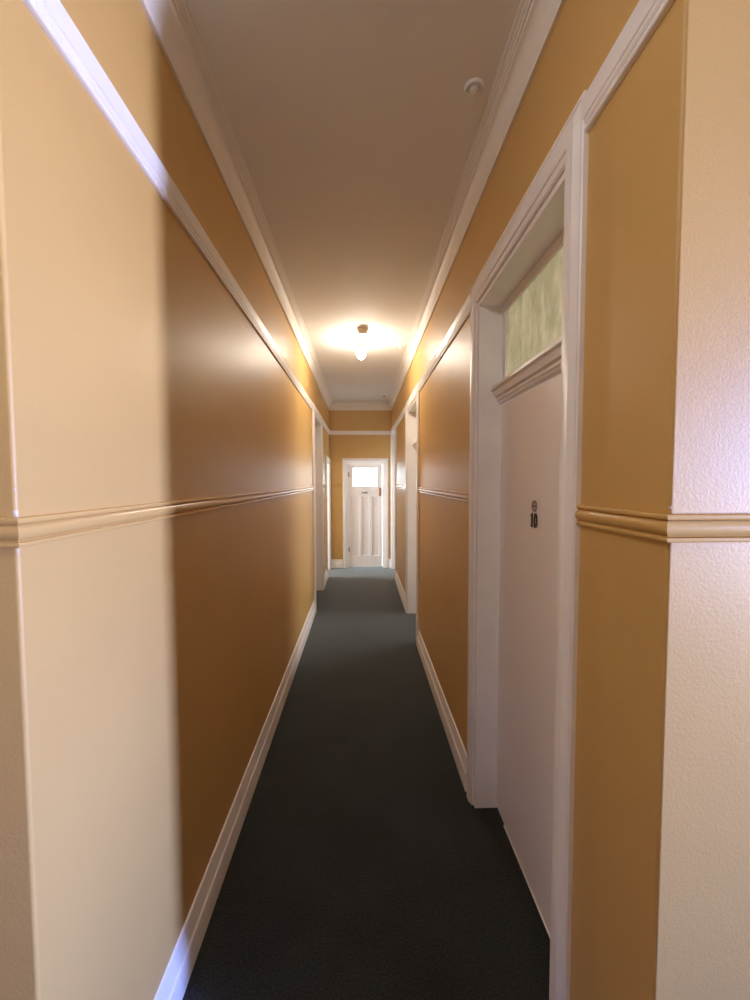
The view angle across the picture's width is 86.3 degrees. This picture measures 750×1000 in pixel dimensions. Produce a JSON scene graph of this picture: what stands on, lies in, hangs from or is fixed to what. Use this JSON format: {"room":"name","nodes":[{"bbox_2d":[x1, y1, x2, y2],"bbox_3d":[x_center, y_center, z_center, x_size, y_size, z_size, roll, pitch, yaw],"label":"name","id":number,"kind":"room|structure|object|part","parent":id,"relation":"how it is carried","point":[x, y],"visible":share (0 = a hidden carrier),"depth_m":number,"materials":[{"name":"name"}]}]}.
{"room":"apartment building hallway","nodes":[
{"label":"apartment building hallway","id":0,"kind":"room"},
{"bbox_2d":[0,0,328,999],"bbox_3d":[-1.717,-0.092,4.192,1.915,3.190,7.020,0,3,-2],"label":"wall","id":1,"kind":"structure","parent":0,"point":[143,666],"depth_m":1.03,"materials":[{"name":"beige paint"}]},
{"bbox_2d":[0,486,313,547],"bbox_3d":[-1.598,-0.042,2.866,1.795,0.055,4.388,0,3,-2],"label":"trim","id":2,"kind":"structure","parent":1,"relation":"attached to","point":[15,532],"depth_m":0.95,"materials":[{"name":"brown paint"}]},
{"bbox_2d":[22,0,313,410],"bbox_3d":[-1.597,-1.053,2.814,1.802,0.076,4.395,0,3,-2],"label":"rail","id":3,"kind":"object","parent":1,"relation":"attached to","point":[52,17],"visible":1,"depth_m":1.06,"materials":[{"name":"white wood"}]},
{"bbox_2d":[154,600,315,999],"bbox_3d":[-1.589,1.479,2.935,1.804,0.172,4.397,0,3,-2],"label":"baseboard","id":4,"kind":"structure","parent":1,"relation":"attached to","point":[174,982],"depth_m":1.70,"materials":[{"name":"white wood"}]},
{"bbox_2d":[312,402,323,611],"bbox_3d":[-0.865,0.086,5.673,0.164,2.688,1.155,0,3,-2],"label":"door","id":5,"kind":"structure","parent":1,"relation":"in","point":[317,421],"depth_m":6.12,"materials":[{"name":"white paint"}]},
{"bbox_2d":[324,569,327,587],"bbox_3d":[-0.822,1.299,6.631,0.024,0.172,0.640,0,3,-2],"label":"baseboard","id":6,"kind":"structure","parent":1,"relation":"attached to","point":[326,573],"depth_m":6.66,"materials":[{"name":"white wood"}]},
{"bbox_2d":[325,455,330,572],"bbox_3d":[-0.918,0.284,7.316,0.164,2.135,0.830,0,3,-2],"label":"door","id":7,"kind":"structure","parent":1,"relation":"in","point":[327,459],"depth_m":7.60,"materials":[{"name":"white wood"}]},
{"bbox_2d":[185,0,520,401],"bbox_3d":[0.592,-1.690,3.047,6.470,0.100,9.577,0,3,-2],"label":"ceiling","id":8,"kind":"structure","parent":0,"point":[354,124],"depth_m":1.73,"materials":[{"name":"white paint"}]},
{"bbox_2d":[352,335,369,358],"bbox_3d":[-0.146,-1.586,4.196,0.196,0.215,0.196,0,3,-2],"label":"ceiling light","id":9,"kind":"object","parent":8,"relation":"attached to","point":[360,339],"visible":1,"depth_m":4.16,"materials":[{"name":"white glass"}]},
{"bbox_3d":[-0.146,-1.530,4.199,0.110,0.104,0.110,0,3,-2],"label":"bulb","id":10,"kind":"part","parent":9,"relation":"part of","materials":[{"name":"white glass"}]},
{"bbox_2d":[357,327,367,334],"bbox_3d":[-0.122,-1.656,3.943,0.108,0.051,0.108,0,3,-2],"label":"smoke detector","id":11,"kind":"object","parent":8,"relation":"attached to","point":[362,331],"visible":1,"depth_m":3.91,"materials":[{"name":"beige plastic"}]},
{"bbox_2d":[395,344,405,348],"bbox_3d":[0.286,-1.692,4.436,0.128,0.028,0.128,0,3,-2],"label":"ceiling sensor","id":12,"kind":"object","parent":8,"relation":"attached to","point":[399,346],"visible":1,"depth_m":4.42,"materials":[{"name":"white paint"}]},
{"bbox_2d":[464,77,483,97],"bbox_3d":[0.375,-1.554,1.516,0.074,0.023,0.074,0,3,-2],"label":"ceiling sensor","id":13,"kind":"object","parent":8,"relation":"attached to","point":[474,87],"visible":1,"depth_m":1.51,"materials":[{"name":"white paint"}]},
{"bbox_2d":[329,410,391,558],"bbox_3d":[-0.260,-0.270,7.816,5.070,3.190,0.135,0,3,-2],"label":"wall","id":14,"kind":"structure","parent":0,"point":[340,446],"depth_m":7.71,"materials":[{"name":"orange paint"}]},
{"bbox_2d":[331,484,341,486],"bbox_3d":[-0.753,-0.278,7.724,0.248,0.055,0.015,0,3,-2],"label":"trim","id":15,"kind":"structure","parent":14,"relation":"attached to","point":[332,485],"depth_m":7.72,"materials":[{"name":"brown paint"}]},
{"bbox_2d":[331,559,342,567],"bbox_3d":[-0.749,1.243,7.793,0.248,0.172,0.024,0,3,-2],"label":"baseboard","id":16,"kind":"structure","parent":14,"relation":"attached to","point":[335,563],"depth_m":7.79,"materials":[{"name":"white wood"}]},
{"bbox_2d":[323,420,390,434],"bbox_3d":[-0.255,-1.256,6.954,1.202,0.076,1.492,0,3,-2],"label":"rail","id":17,"kind":"object","parent":14,"relation":"attached to","point":[325,426],"visible":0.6,"depth_m":7.68,"materials":[{"name":"white wood"}]},
{"bbox_2d":[342,458,387,567],"bbox_3d":[-0.186,0.257,7.826,0.887,2.135,0.171,0,3,-2],"label":"door","id":18,"kind":"structure","parent":14,"relation":"in","point":[364,480],"depth_m":7.80,"materials":[{"name":"white paint"}]},
{"bbox_3d":[-0.386,0.516,7.820,0.160,1.156,0.029,0,3,-2],"label":"panel","id":19,"kind":"part","parent":18,"relation":"part of","materials":[{"name":"white paint"}]},
{"bbox_3d":[-0.190,0.515,7.826,0.160,1.156,0.029,0,3,-2],"label":"panel","id":20,"kind":"part","parent":18,"relation":"part of","materials":[{"name":"white paint"}]},
{"bbox_3d":[-0.193,-0.444,7.782,0.517,0.382,0.006,0,3,-2],"label":"pane","id":21,"kind":"part","parent":18,"relation":"part of","materials":[{"name":"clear glass"}]},
{"bbox_3d":[0.005,0.514,7.833,0.160,1.156,0.029,0,3,-2],"label":"panel","id":22,"kind":"part","parent":18,"relation":"part of","materials":[{"name":"white paint"}]},
{"bbox_2d":[182,566,549,999],"bbox_3d":[0.601,1.596,3.205,6.470,0.100,9.577,0,3,-2],"label":"floor","id":23,"kind":"structure","parent":0,"point":[362,866],"depth_m":1.81,"materials":[{"name":"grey carpet"}]},
{"bbox_2d":[392,0,749,999],"bbox_3d":[2.116,-0.109,4.319,3.353,3.190,7.020,0,3,-2],"label":"wall","id":24,"kind":"structure","parent":0,"point":[661,873],"depth_m":0.81,"materials":[{"name":"beige paint"}]},
{"bbox_2d":[139,0,565,409],"bbox_3d":[0.556,-1.623,4.155,6.200,0.140,7.100,0,3,-2],"label":"crown molding","id":25,"kind":"structure","parent":24,"relation":"attached to","point":[171,22],"depth_m":1.68,"materials":[{"name":"white paint"}]},
{"bbox_2d":[391,421,395,573],"bbox_3d":[0.400,0.006,7.248,0.164,2.688,1.025,0,3,-2],"label":"door","id":26,"kind":"structure","parent":24,"relation":"in","point":[393,429],"depth_m":7.63,"materials":[{"name":"white paint"}]},
{"bbox_2d":[395,571,404,608],"bbox_3d":[0.377,1.325,6.011,0.024,0.172,1.570,0,3,-2],"label":"baseboard","id":27,"kind":"structure","parent":24,"relation":"attached to","point":[397,580],"depth_m":5.90,"materials":[{"name":"white wood"}]},
{"bbox_2d":[395,407,404,426],"bbox_3d":[0.371,-1.207,5.889,0.022,0.076,1.570,0,3,-2],"label":"rail","id":28,"kind":"object","parent":24,"relation":"attached to","point":[402,414],"visible":0.75,"depth_m":5.79,"materials":[{"name":"white wood"}]},
{"bbox_2d":[396,485,404,488],"bbox_3d":[0.378,-0.195,5.938,0.015,0.055,1.570,0,3,-2],"label":"trim","id":29,"kind":"structure","parent":24,"relation":"attached to","point":[397,486],"depth_m":5.81,"materials":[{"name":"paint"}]},
{"bbox_2d":[405,381,419,644],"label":"door","id":30,"kind":"structure","parent":24,"relation":"in","point":[412,407],"depth_m":5.04,"materials":[{"name":"white paint"}]},
{"bbox_2d":[417,631,466,791],"bbox_3d":[0.473,1.463,3.141,0.024,0.172,1.920,0,3,-2],"label":"baseboard","id":31,"kind":"structure","parent":24,"relation":"attached to","point":[459,753],"depth_m":2.73,"materials":[{"name":"white wood"}]},
{"bbox_2d":[418,487,468,501],"bbox_3d":[0.473,-0.057,3.068,0.015,0.055,1.920,0,3,-2],"label":"trim","id":32,"kind":"structure","parent":24,"relation":"attached to","point":[456,495],"depth_m":2.67,"materials":[{"name":"brown paint"}]},
{"bbox_2d":[418,294,470,391],"bbox_3d":[0.467,-1.069,3.019,0.022,0.076,1.920,0,3,-2],"label":"rail","id":33,"kind":"object","parent":24,"relation":"attached to","point":[465,311],"visible":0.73,"depth_m":2.59,"materials":[{"name":"white wood"}]},
{"bbox_2d":[467,90,588,999],"bbox_3d":[0.588,0.278,1.603,0.164,2.688,1.046,0,3,-2],"label":"door","id":34,"kind":"structure","parent":24,"relation":"in","point":[528,297],"depth_m":1.58,"materials":[{"name":"white paint"}]},
{"bbox_3d":[0.648,-0.738,1.556,0.024,0.388,0.816,0,3,-2],"label":"transom sash","id":35,"kind":"part","parent":34,"relation":"part of","materials":[{"name":"glass"}]},
{"bbox_3d":[0.649,-0.732,1.556,0.006,0.318,0.740,0,3,-2],"label":"pane","id":36,"kind":"part","parent":34,"relation":"part of","materials":[{"name":"green glass"}]},
{"bbox_2d":[581,0,674,132],"bbox_3d":[2.147,-0.972,0.906,3.240,0.076,0.329,0,3,-2],"label":"rail","id":37,"kind":"object","parent":24,"relation":"attached to","point":[646,17],"visible":1,"depth_m":0.86,"materials":[{"name":"white wood"}]},
{"bbox_2d":[575,504,749,542],"bbox_3d":[2.153,0.040,0.958,3.233,0.055,0.322,0,3,-2],"label":"trim","id":38,"kind":"structure","parent":24,"relation":"attached to","point":[664,527],"depth_m":0.76,"materials":[{"name":"brown paint"}]}
]}

